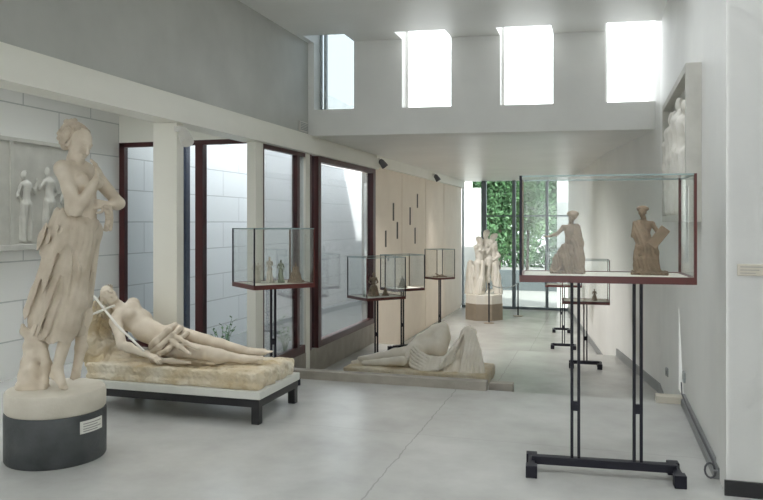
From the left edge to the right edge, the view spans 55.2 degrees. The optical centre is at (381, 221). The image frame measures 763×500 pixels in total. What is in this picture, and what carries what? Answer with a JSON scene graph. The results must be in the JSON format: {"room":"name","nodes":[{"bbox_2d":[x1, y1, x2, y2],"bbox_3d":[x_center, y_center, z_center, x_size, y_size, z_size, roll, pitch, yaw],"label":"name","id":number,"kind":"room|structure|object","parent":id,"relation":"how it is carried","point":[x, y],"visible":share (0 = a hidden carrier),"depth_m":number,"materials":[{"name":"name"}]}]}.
{"room":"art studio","nodes":[
{"label":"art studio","id":0,"kind":"room"},
{"bbox_2d":[0,0,307,133],"bbox_3d":[-3.170,-2.645,3.352,0.200,2.890,15.000,0,0,17],"label":"wall","id":1,"kind":"structure","parent":0,"point":[225,54],"depth_m":7.13,"materials":[{"name":"grey paint"}]},
{"bbox_2d":[119,115,226,142],"bbox_3d":[-2.415,-1.183,8.915,1.750,0.395,0.130,0,0,17],"label":"trim","id":2,"kind":"structure","parent":1,"relation":"attached to","point":[131,129],"depth_m":9.02,"materials":[{"name":"beige paint"}]},
{"bbox_2d":[0,42,378,168],"bbox_3d":[-2.699,-1.073,4.594,0.250,0.267,17.650,0,0,17],"label":"beam","id":3,"kind":"structure","parent":1,"relation":"attached to","point":[22,70],"depth_m":6.32,"materials":[{"name":"beige paint"}]},
{"bbox_2d":[298,121,307,132],"bbox_3d":[-1.066,-1.300,9.957,0.036,0.130,0.260,0,0,17],"label":"air vent","id":4,"kind":"object","parent":1,"relation":"in","point":[302,126],"visible":1,"depth_m":9.92,"materials":[{"name":"white plastic"}]},
{"bbox_2d":[0,88,471,381],"bbox_3d":[-1.513,-0.100,15.488,0.300,5.400,39.200,0,0,17],"label":"wall","id":5,"kind":"structure","parent":0,"point":[22,115],"depth_m":9.36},
{"bbox_2d":[0,135,67,250],"bbox_3d":[-3.888,-0.285,6.882,0.118,1.150,2.990,0,0,17],"label":"relief","id":6,"kind":"object","parent":5,"relation":"attached to","point":[30,190],"visible":0.62,"depth_m":7.54,"materials":[{"name":"white stone"}]},
{"bbox_2d":[119,139,246,346],"bbox_3d":[-2.425,0.278,8.881,1.750,2.525,0.100,0,0,17],"label":"window","id":7,"kind":"structure","parent":5,"relation":"in","point":[200,145],"depth_m":8.80,"materials":[{"name":"red metal"}]},
{"bbox_2d":[293,323,373,368],"bbox_3d":[-1.017,2.245,10.427,0.200,0.910,5.490,0,0,17],"label":"sill","id":8,"kind":"structure","parent":5,"relation":"attached to","point":[327,355],"depth_m":11.21,"materials":[{"name":"grey stone"}]},
{"bbox_2d":[263,144,304,357],"bbox_3d":[-1.271,0.425,9.370,0.080,2.730,1.320,0,0,17],"label":"window","id":9,"kind":"structure","parent":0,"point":[282,167],"depth_m":9.39,"materials":[{"name":"clear glass"}]},
{"bbox_2d":[310,155,375,349],"bbox_3d":[-0.587,0.425,11.598,0.110,2.730,3.000,0,0,17],"label":"window","id":10,"kind":"structure","parent":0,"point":[342,201],"depth_m":11.36,"materials":[{"name":"clear glass"}]},
{"bbox_2d":[0,362,762,499],"bbox_3d":[-0.856,2.150,1.671,9.400,1.100,13.110,0,0,17],"label":"floor","id":11,"kind":"structure","parent":0,"point":[340,440],"depth_m":5.11,"materials":[{"name":"concrete"}]},
{"bbox_2d":[3,404,106,470],"bbox_3d":[-2.231,1.438,5.004,0.652,0.325,0.652,0,0,-24],"label":"plinth","id":12,"kind":"object","parent":11,"relation":"on","point":[55,444],"visible":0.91,"depth_m":4.72,"materials":[{"name":"grey stone"}]},
{"bbox_2d":[3,118,124,419],"bbox_3d":[-2.220,0.279,5.001,0.668,1.993,0.646,0,0,16],"label":"statue","id":13,"kind":"object","parent":12,"relation":"on","point":[59,303],"visible":1,"depth_m":4.92,"materials":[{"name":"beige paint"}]},
{"bbox_2d":[23,207,99,344],"bbox_3d":[-2.184,0.360,4.990,0.490,0.932,0.375,0,0,-24],"label":"drapery","id":14,"kind":"object","parent":13,"relation":"hanging from","point":[59,303],"depth_m":4.91,"materials":[{"name":"stone"}]},
{"bbox_2d":[153,123,183,326],"bbox_3d":[-2.044,0.328,7.003,0.260,2.545,0.120,0,0,17],"label":"column","id":15,"kind":"structure","parent":11,"relation":"on","point":[168,151],"depth_m":6.95,"materials":[{"name":"beige paint"}]},
{"bbox_2d":[174,126,193,146],"bbox_3d":[-1.847,-0.800,6.840,0.120,0.199,0.225,0,0,-43],"label":"spotlight","id":16,"kind":"object","parent":15,"relation":"attached to","point":[186,139],"visible":1,"depth_m":6.79,"materials":[{"name":"white plastic"}]},
{"bbox_2d":[90,372,299,424],"bbox_3d":[-1.641,1.469,6.352,1.669,0.262,0.799,0,0,17],"label":"bench","id":17,"kind":"object","parent":11,"relation":"on","point":[253,399],"visible":0.6,"depth_m":5.95,"materials":[{"name":"black paint"}]},
{"bbox_2d":[83,284,294,390],"bbox_3d":[-1.709,0.950,6.352,1.766,0.776,0.805,0,0,17],"label":"statue","id":18,"kind":"object","parent":17,"relation":"on","point":[177,354],"visible":0.99,"depth_m":6.18,"materials":[{"name":"stone"}]},
{"bbox_2d":[148,322,198,364],"bbox_3d":[-1.695,1.038,6.216,0.514,0.305,0.348,0,0,29],"label":"drapery","id":19,"kind":"object","parent":18,"relation":"hanging from","point":[173,344],"depth_m":6.17,"materials":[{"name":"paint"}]},
{"bbox_2d":[232,228,314,385],"bbox_3d":[-1.062,0.830,7.155,0.630,1.540,0.560,0,0,-32],"label":"display case","id":20,"kind":"object","parent":11,"relation":"on","point":[263,285],"visible":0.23,"depth_m":7.08,"materials":[{"name":"red paint"}]},
{"bbox_2d":[252,262,261,282],"bbox_3d":[-1.227,0.496,7.168,0.089,0.198,0.085,0,0,41],"label":"figurine","id":21,"kind":"object","parent":20,"relation":"on","point":[257,267],"visible":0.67,"depth_m":7.16,"materials":[{"name":"beige stone"}]},
{"bbox_2d":[252,271,260,282],"bbox_3d":[-1.227,0.539,7.170,0.086,0.113,0.088,0,0,-10],"label":"drapery","id":22,"kind":"object","parent":21,"relation":"hanging from","point":[257,273],"depth_m":7.15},
{"bbox_2d":[266,257,273,282],"bbox_3d":[-1.087,0.468,7.114,0.078,0.255,0.078,0,0,-9],"label":"figurine","id":23,"kind":"object","parent":20,"relation":"on","point":[269,263],"visible":1,"depth_m":7.09,"materials":[{"name":"beige stone"}]},
{"bbox_2d":[239,280,306,285],"bbox_3d":[-1.062,0.610,7.155,0.580,0.030,0.510,0,0,-32],"label":"shelf","id":24,"kind":"object","parent":20,"relation":"attached to","point":[263,282],"depth_m":7.02,"materials":[{"name":"beige fabric"}]},
{"bbox_2d":[277,260,284,282],"bbox_3d":[-0.985,0.483,7.168,0.069,0.224,0.071,0,0,30],"label":"figurine","id":25,"kind":"object","parent":20,"relation":"on","point":[280,274],"visible":1,"depth_m":7.15,"materials":[{"name":"stone"}]},
{"bbox_2d":[287,263,303,282],"bbox_3d":[-0.843,0.499,7.186,0.157,0.192,0.148,0,0,34],"label":"figurine","id":26,"kind":"object","parent":20,"relation":"on","point":[295,277],"visible":1,"depth_m":7.15,"materials":[{"name":"stone"}]},
{"bbox_2d":[293,368,487,390],"bbox_3d":[-0.349,1.657,7.371,2.835,0.285,0.120,0,0,17],"label":"trim","id":27,"kind":"structure","parent":11,"relation":"attached to","point":[305,373],"depth_m":7.18,"materials":[{"name":"grey stone"}]},
{"bbox_2d":[519,173,696,488],"bbox_3d":[1.397,0.657,4.613,1.020,1.885,0.500,0,0,12],"label":"display case","id":28,"kind":"object","parent":11,"relation":"on","point":[671,467],"visible":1,"depth_m":4.56,"materials":[{"name":"red paint"}]},
{"bbox_2d":[543,210,585,273],"bbox_3d":[1.179,0.127,4.731,0.279,0.406,0.232,0,0,14],"label":"figurine","id":29,"kind":"object","parent":28,"relation":"on","point":[569,258],"visible":1,"depth_m":4.67,"materials":[{"name":"beige stone"}]},
{"bbox_2d":[524,271,686,276],"bbox_3d":[1.397,0.345,4.613,0.970,0.030,0.450,0,0,12],"label":"shelf","id":30,"kind":"object","parent":28,"relation":"attached to","point":[543,273],"depth_m":4.59,"materials":[{"name":"beige fabric"}]},
{"bbox_2d":[631,205,669,275],"bbox_3d":[1.700,0.112,4.623,0.236,0.436,0.243,0,0,20],"label":"figurine","id":31,"kind":"object","parent":28,"relation":"on","point":[646,252],"visible":1,"depth_m":4.55,"materials":[{"name":"brown stone"}]},
{"bbox_2d":[681,382,716,478],"bbox_3d":[2.344,1.512,5.523,0.078,0.174,2.080,0,0,17],"label":"cable","id":32,"kind":"object","parent":11,"relation":"on","point":[712,463],"visible":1,"depth_m":4.89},
{"bbox_2d":[720,0,762,488],"bbox_3d":[3.345,-0.495,4.008,2.695,4.190,0.240,0,0,17],"label":"wall pier","id":33,"kind":"object","parent":11,"relation":"on","point":[724,4],"visible":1,"depth_m":4.28,"materials":[{"name":"paint"}]},
{"bbox_2d":[724,479,762,498],"bbox_3d":[3.208,1.555,3.916,2.505,0.090,0.015,0,0,17],"label":"baseboard","id":34,"kind":"object","parent":33,"relation":"attached to","point":[734,488],"visible":1,"depth_m":4.24,"materials":[{"name":"black paint"}]},
{"bbox_2d":[737,264,762,275],"bbox_3d":[2.148,0.279,4.237,0.153,0.067,0.009,0,0,17],"label":"wall plaque","id":35,"kind":"object","parent":33,"relation":"attached to","point":[742,269],"visible":1,"depth_m":4.24,"materials":[{"name":"beige paint"}]},
{"bbox_2d":[362,168,460,344],"bbox_3d":[0.997,0.745,17.235,0.204,3.510,8.710,0,0,17],"label":"wall","id":36,"kind":"structure","parent":0,"point":[415,215],"depth_m":15.98,"materials":[{"name":"beige wood"}]},
{"bbox_2d":[379,158,387,168],"bbox_3d":[0.004,-1.040,12.999,0.229,0.198,0.120,0,0,-5],"label":"spotlight","id":37,"kind":"object","parent":36,"relation":"attached to","point":[383,164],"visible":0.96,"depth_m":12.96,"materials":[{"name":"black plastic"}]},
{"bbox_2d":[376,155,463,187],"bbox_3d":[1.089,-1.099,17.239,0.180,0.197,8.750,0,0,17],"label":"trim","id":38,"kind":"structure","parent":36,"relation":"attached to","point":[393,165],"depth_m":15.91,"materials":[{"name":"beige paint"}]},
{"bbox_2d":[432,173,440,181],"bbox_3d":[1.300,-1.049,17.322,0.215,0.202,0.122,0,0,17],"label":"spotlight","id":39,"kind":"object","parent":36,"relation":"attached to","point":[437,178],"visible":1,"depth_m":17.27,"materials":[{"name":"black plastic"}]},
{"bbox_2d":[238,0,666,45],"bbox_3d":[0.416,-2.640,2.605,7.500,0.300,15.629,0,0,17],"label":"ceiling","id":40,"kind":"structure","parent":0,"point":[359,20],"depth_m":8.76,"materials":[{"name":"paint"}]},
{"bbox_2d":[308,31,654,137],"bbox_3d":[1.334,-1.843,9.928,5.131,1.293,0.298,0,0,9],"label":"wall","id":41,"kind":"structure","parent":0,"point":[579,105],"depth_m":9.79,"materials":[{"name":"paint"}]},
{"bbox_2d":[320,34,353,109],"bbox_3d":[-0.679,-2.170,10.036,0.562,1.220,0.733,0,0,17],"label":"window","id":42,"kind":"structure","parent":41,"relation":"in","point":[337,50],"depth_m":10.33,"materials":[{"name":"white glass"}]},
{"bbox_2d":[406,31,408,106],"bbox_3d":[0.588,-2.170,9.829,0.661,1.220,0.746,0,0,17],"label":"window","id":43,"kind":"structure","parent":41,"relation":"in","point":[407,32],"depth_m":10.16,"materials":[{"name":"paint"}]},
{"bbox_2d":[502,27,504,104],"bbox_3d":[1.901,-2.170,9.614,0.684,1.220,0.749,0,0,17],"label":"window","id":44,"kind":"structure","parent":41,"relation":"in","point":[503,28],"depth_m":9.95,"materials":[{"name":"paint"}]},
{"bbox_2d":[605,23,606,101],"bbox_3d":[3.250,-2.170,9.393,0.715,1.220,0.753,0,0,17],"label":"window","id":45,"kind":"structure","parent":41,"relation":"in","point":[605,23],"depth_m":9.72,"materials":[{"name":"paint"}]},
{"bbox_2d":[320,132,647,181],"bbox_3d":[3.046,-1.323,15.375,5.200,0.253,11.796,0,0,17],"label":"ceiling","id":46,"kind":"structure","parent":0,"point":[470,158],"depth_m":12.57,"materials":[{"name":"paint"}]},
{"bbox_2d":[325,343,657,400],"bbox_3d":[1.384,2.290,9.660,5.300,1.020,5.400,0,0,17],"label":"floor","id":47,"kind":"structure","parent":0,"point":[530,371],"depth_m":10.36,"materials":[{"name":"concrete"}]},
{"bbox_2d":[247,142,262,347],"bbox_3d":[-1.498,0.603,8.650,0.120,3.095,0.190,0,0,17],"label":"column","id":48,"kind":"structure","parent":47,"relation":"on","point":[254,149],"depth_m":8.57,"materials":[{"name":"beige paint"}]},
{"bbox_2d":[303,153,309,368],"bbox_3d":[-1.069,0.603,10.098,0.110,3.095,0.150,0,0,17],"label":"column","id":49,"kind":"structure","parent":47,"relation":"on","point":[306,160],"depth_m":10.03,"materials":[{"name":"beige paint"}]},
{"bbox_2d":[347,255,405,352],"bbox_3d":[-0.079,1.340,11.186,0.690,1.620,0.600,0,0,-31],"label":"display case","id":50,"kind":"object","parent":47,"relation":"on","point":[359,296],"visible":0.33,"depth_m":11.11,"materials":[{"name":"red paint"}]},
{"bbox_2d":[368,272,379,295],"bbox_3d":[-0.122,0.954,11.206,0.183,0.358,0.236,0,0,-1],"label":"figurine","id":51,"kind":"object","parent":50,"relation":"on","point":[373,290],"visible":1,"depth_m":11.17,"materials":[{"name":"stone"}]},
{"bbox_2d":[368,284,379,295],"bbox_3d":[-0.121,1.044,11.206,0.185,0.178,0.237,0,0,-1],"label":"drapery","id":52,"kind":"object","parent":51,"relation":"hanging from","point":[373,290],"depth_m":11.12,"materials":[{"name":"stone"}]},
{"bbox_2d":[351,293,397,297],"bbox_3d":[-0.079,1.148,11.186,0.640,0.030,0.550,0,0,-31],"label":"shelf","id":53,"kind":"object","parent":50,"relation":"attached to","point":[359,295],"depth_m":11.10,"materials":[{"name":"beige fabric"}]},
{"bbox_2d":[382,287,388,295],"bbox_3d":[0.061,1.067,11.247,0.107,0.132,0.102,0,0,41],"label":"figurine","id":54,"kind":"object","parent":50,"relation":"on","point":[385,293],"visible":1,"depth_m":11.22,"materials":[{"name":"stone"}]},
{"bbox_2d":[380,254,424,349],"bbox_3d":[0.349,1.347,12.204,0.590,1.606,0.470,0,0,-31],"label":"display case","id":55,"kind":"object","parent":47,"relation":"on","point":[394,288],"visible":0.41,"depth_m":12.18,"materials":[{"name":"red paint"}]},
{"bbox_2d":[384,286,419,288],"bbox_3d":[0.349,1.113,12.204,0.540,0.030,0.420,0,0,-31],"label":"shelf","id":56,"kind":"object","parent":55,"relation":"attached to","point":[409,287],"depth_m":12.24,"materials":[{"name":"beige fabric"}]},
{"bbox_2d":[397,276,407,287],"bbox_3d":[0.351,1.002,12.204,0.157,0.192,0.148,0,0,43],"label":"figurine","id":57,"kind":"object","parent":55,"relation":"on","point":[402,282],"visible":0.93,"depth_m":12.17,"materials":[{"name":"stone"}]},
{"bbox_2d":[343,321,494,382],"bbox_3d":[0.534,1.775,10.134,1.972,0.750,0.895,0,0,17],"label":"sculpture","id":58,"kind":"object","parent":47,"relation":"on","point":[427,354],"visible":0.84,"depth_m":9.85,"materials":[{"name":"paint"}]},
{"bbox_2d":[405,325,485,372],"bbox_3d":[0.867,1.766,9.866,1.137,0.729,0.492,0,0,17],"label":"drapery","id":59,"kind":"object","parent":58,"relation":"hanging from","point":[424,354],"depth_m":9.76,"materials":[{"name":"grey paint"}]},
{"bbox_2d":[489,380,513,391],"bbox_3d":[1.158,1.847,7.044,0.230,0.605,0.100,0,0,17],"label":"trim","id":60,"kind":"structure","parent":47,"relation":"on","point":[493,385],"depth_m":7.00,"materials":[{"name":"grey stone"}]},
{"bbox_2d":[562,259,609,369],"bbox_3d":[3.014,1.352,10.794,0.669,1.596,0.480,0,0,14],"label":"display case","id":61,"kind":"object","parent":47,"relation":"on","point":[583,301],"visible":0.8,"depth_m":10.77,"materials":[{"name":"red paint"}]},
{"bbox_2d":[564,298,607,301],"bbox_3d":[3.014,1.173,10.794,0.619,0.030,0.430,0,0,14],"label":"shelf","id":62,"kind":"object","parent":61,"relation":"attached to","point":[565,299],"depth_m":10.76,"materials":[{"name":"beige fabric"}]},
{"bbox_2d":[591,289,596,300],"bbox_3d":[3.148,1.073,10.777,0.083,0.169,0.109,0,0,-4],"label":"figurine","id":63,"kind":"object","parent":61,"relation":"on","point":[594,297],"visible":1,"depth_m":10.76,"materials":[{"name":"stone"}]},
{"bbox_2d":[399,307,596,353],"bbox_3d":[3.439,2.615,16.508,5.300,0.570,8.900,0,0,17],"label":"floor","id":64,"kind":"structure","parent":0,"point":[532,331],"depth_m":16.67,"materials":[{"name":"concrete"}]},
{"bbox_2d":[425,248,454,322],"bbox_3d":[1.287,1.548,16.125,0.500,1.905,0.450,0,0,-33],"label":"display case","id":65,"kind":"object","parent":64,"relation":"on","point":[439,279],"visible":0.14,"depth_m":16.11,"materials":[{"name":"red paint"}]},
{"bbox_2d":[465,303,502,320],"bbox_3d":[2.654,2.290,18.900,0.942,0.420,0.942,0,0,8],"label":"pedestal","id":66,"kind":"object","parent":64,"relation":"on","point":[476,312],"visible":0.88,"depth_m":18.48,"materials":[{"name":"brown stone"}]},
{"bbox_2d":[464,230,502,303],"bbox_3d":[2.643,1.140,18.901,0.982,1.880,0.924,0,0,8],"label":"statue","id":67,"kind":"object","parent":66,"relation":"on","point":[486,264],"visible":0.98,"depth_m":18.77,"materials":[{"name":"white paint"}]},
{"bbox_2d":[464,260,502,294],"bbox_3d":[2.636,1.422,18.858,0.984,0.886,0.488,0,0,8],"label":"drapery","id":68,"kind":"object","parent":67,"relation":"hanging from","point":[478,273],"depth_m":18.78,"materials":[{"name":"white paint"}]},
{"bbox_2d":[484,283,493,323],"bbox_3d":[2.656,2.003,18.034,0.260,0.993,0.260,0,0,17],"label":"barrier post","id":69,"kind":"object","parent":64,"relation":"on","point":[488,322],"visible":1,"depth_m":18.02,"materials":[{"name":"grey metal"}]},
{"bbox_2d":[513,283,522,316],"bbox_3d":[3.630,2.061,19.415,0.260,0.878,0.260,0,0,17],"label":"barrier post","id":70,"kind":"object","parent":64,"relation":"on","point":[517,315],"visible":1,"depth_m":19.40,"materials":[{"name":"grey metal"}]},
{"bbox_2d":[549,248,569,332],"bbox_3d":[4.082,1.554,16.565,0.544,1.893,0.450,0,0,14],"label":"display case","id":71,"kind":"object","parent":64,"relation":"on","point":[554,329],"visible":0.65,"depth_m":16.55,"materials":[{"name":"red paint"}]},
{"bbox_2d":[545,252,581,349],"bbox_3d":[3.594,1.553,14.420,0.698,1.894,0.460,0,0,14],"label":"display case","id":72,"kind":"object","parent":64,"relation":"on","point":[546,284],"visible":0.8,"depth_m":14.40,"materials":[{"name":"red paint"}]},
{"bbox_2d":[546,283,576,284],"bbox_3d":[3.594,1.249,14.420,0.648,0.030,0.410,0,0,14],"label":"shelf","id":73,"kind":"object","parent":72,"relation":"attached to","point":[546,283],"depth_m":14.41,"materials":[{"name":"beige fabric"}]},
{"bbox_2d":[462,180,567,310],"bbox_3d":[3.811,0.651,21.001,3.032,3.697,0.100,0,0,17],"label":"window","id":74,"kind":"structure","parent":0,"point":[484,215],"depth_m":20.96,"materials":[{"name":"grey metal"}]},
{"bbox_2d":[568,21,659,382],"bbox_3d":[4.430,0.155,14.895,0.372,5.490,11.642,0,0,9],"label":"wall","id":75,"kind":"structure","parent":0,"point":[607,210],"depth_m":11.48,"materials":[{"name":"paint"}]},
{"bbox_2d":[568,307,663,393],"bbox_3d":[4.191,2.265,13.818,0.282,0.470,13.646,0,0,10],"label":"baseboard","id":76,"kind":"structure","parent":75,"relation":"attached to","point":[647,378],"depth_m":10.85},
{"bbox_2d":[660,0,762,482],"bbox_3d":[2.880,0.055,6.695,0.230,5.290,5.120,0,0,17],"label":"wall","id":77,"kind":"structure","parent":0,"point":[687,27],"depth_m":4.94,"materials":[{"name":"paint"}]},
{"bbox_2d":[655,393,682,403],"bbox_3d":[2.564,1.569,6.476,0.250,0.062,0.120,0,0,17],"label":"trim","id":78,"kind":"structure","parent":77,"relation":"attached to","point":[659,397],"depth_m":6.43,"materials":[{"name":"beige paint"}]},
{"bbox_2d":[661,62,701,221],"bbox_3d":[2.620,-0.595,6.486,0.162,1.190,2.170,0,0,17],"label":"relief","id":79,"kind":"object","parent":77,"relation":"attached to","point":[681,146],"visible":0.88,"depth_m":5.70,"materials":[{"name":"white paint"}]},
{"bbox_2d":[682,371,685,382],"bbox_3d":[2.692,1.381,6.500,0.026,0.090,0.100,0,0,17],"label":"wall socket","id":80,"kind":"object","parent":77,"relation":"attached to","point":[683,372],"visible":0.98,"depth_m":6.46,"materials":[{"name":"white plastic"}]},
{"bbox_2d":[681,394,719,478],"bbox_3d":[2.385,1.565,5.523,0.045,0.070,2.050,0,0,17],"label":"baseboard","id":81,"kind":"structure","parent":77,"relation":"attached to","point":[697,436],"depth_m":5.23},
{"bbox_2d":[716,0,719,467],"bbox_3d":[2.125,-0.480,4.588,0.018,4.020,0.150,0,0,17],"label":"trim","id":82,"kind":"structure","parent":77,"relation":"attached to","point":[717,1],"depth_m":4.57,"materials":[{"name":"paint"}]},
{"label":"outside","id":83,"kind":"structure","parent":0,"visible":0},
{"bbox_2d":[460,246,556,307],"bbox_3d":[14.548,2.875,48.495,100.000,0.650,58.740,0,0,17],"label":"ground","id":84,"kind":"structure","parent":83,"point":[526,298],"depth_m":24.66,"materials":[{"name":"white concrete"}]},
{"bbox_2d":[461,188,480,302],"bbox_3d":[2.253,0.740,23.233,1.802,3.620,0.200,0,0,17],"label":"wall","id":85,"kind":"structure","parent":84,"relation":"on","point":[472,196],"depth_m":22.97,"materials":[{"name":"white paint"}]},
{"bbox_2d":[472,181,518,268],"bbox_3d":[4.760,-0.766,29.616,1.738,6.637,2.447,0,0,-21],"label":"tree","id":86,"kind":"object","parent":84,"relation":"on","point":[498,202],"visible":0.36,"depth_m":29.32,"materials":[{"name":"green plant"}]},
{"bbox_2d":[490,269,556,290],"bbox_3d":[5.551,2.175,27.202,11.000,0.750,0.300,0,0,17],"label":"wall","id":87,"kind":"structure","parent":84,"relation":"on","point":[506,275],"depth_m":27.18,"materials":[{"name":"white paint"}]},
{"bbox_2d":[501,181,555,269],"bbox_3d":[6.667,-1.004,32.866,2.806,7.111,3.426,0,0,17],"label":"tree","id":88,"kind":"object","parent":84,"relation":"on","point":[529,196],"visible":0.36,"depth_m":32.24,"materials":[{"name":"green plant"}]},
{"bbox_2d":[501,197,556,267],"bbox_3d":[8.381,0.683,41.216,10.669,6.312,2.163,0,0,17],"label":"hedge","id":89,"kind":"object","parent":84,"relation":"on","point":[537,257],"visible":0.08,"depth_m":40.97,"materials":[{"name":"green plant"}]},
{"bbox_2d":[532,181,556,258],"bbox_3d":[7.139,-0.841,29.394,2.175,6.786,2.192,0,0,17],"label":"tree","id":90,"kind":"object","parent":84,"relation":"on","point":[540,185],"visible":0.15,"depth_m":29.08,"materials":[{"name":"green plant"}]},
{"bbox_2d":[557,181,567,307],"bbox_3d":[6.089,0.075,21.246,1.900,4.950,0.200,0,0,17],"label":"wall","id":91,"kind":"structure","parent":84,"relation":"on","point":[562,186],"depth_m":21.39,"materials":[{"name":"white paint"}]},
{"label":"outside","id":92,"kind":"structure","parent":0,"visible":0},
{"bbox_2d":[223,331,246,345],"bbox_3d":[-0.512,2.325,15.381,1.680,0.950,13.350,0,0,17],"label":"courtyard","id":93,"kind":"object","parent":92,"point":[241,338],"depth_m":11.59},
{"bbox_2d":[184,146,189,328],"bbox_3d":[-2.660,0.025,9.881,0.100,3.650,0.100,0,0,17],"label":"steel post","id":94,"kind":"object","parent":93,"relation":"on","point":[186,149],"visible":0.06,"depth_m":9.85,"materials":[{"name":"white metal"}]},
{"bbox_2d":[211,316,235,340],"bbox_3d":[-2.029,1.521,9.384,0.391,0.661,0.275,0,0,-29],"label":"plant","id":95,"kind":"object","parent":93,"relation":"on","point":[226,336],"visible":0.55,"depth_m":9.38,"materials":[{"name":"green plant"}]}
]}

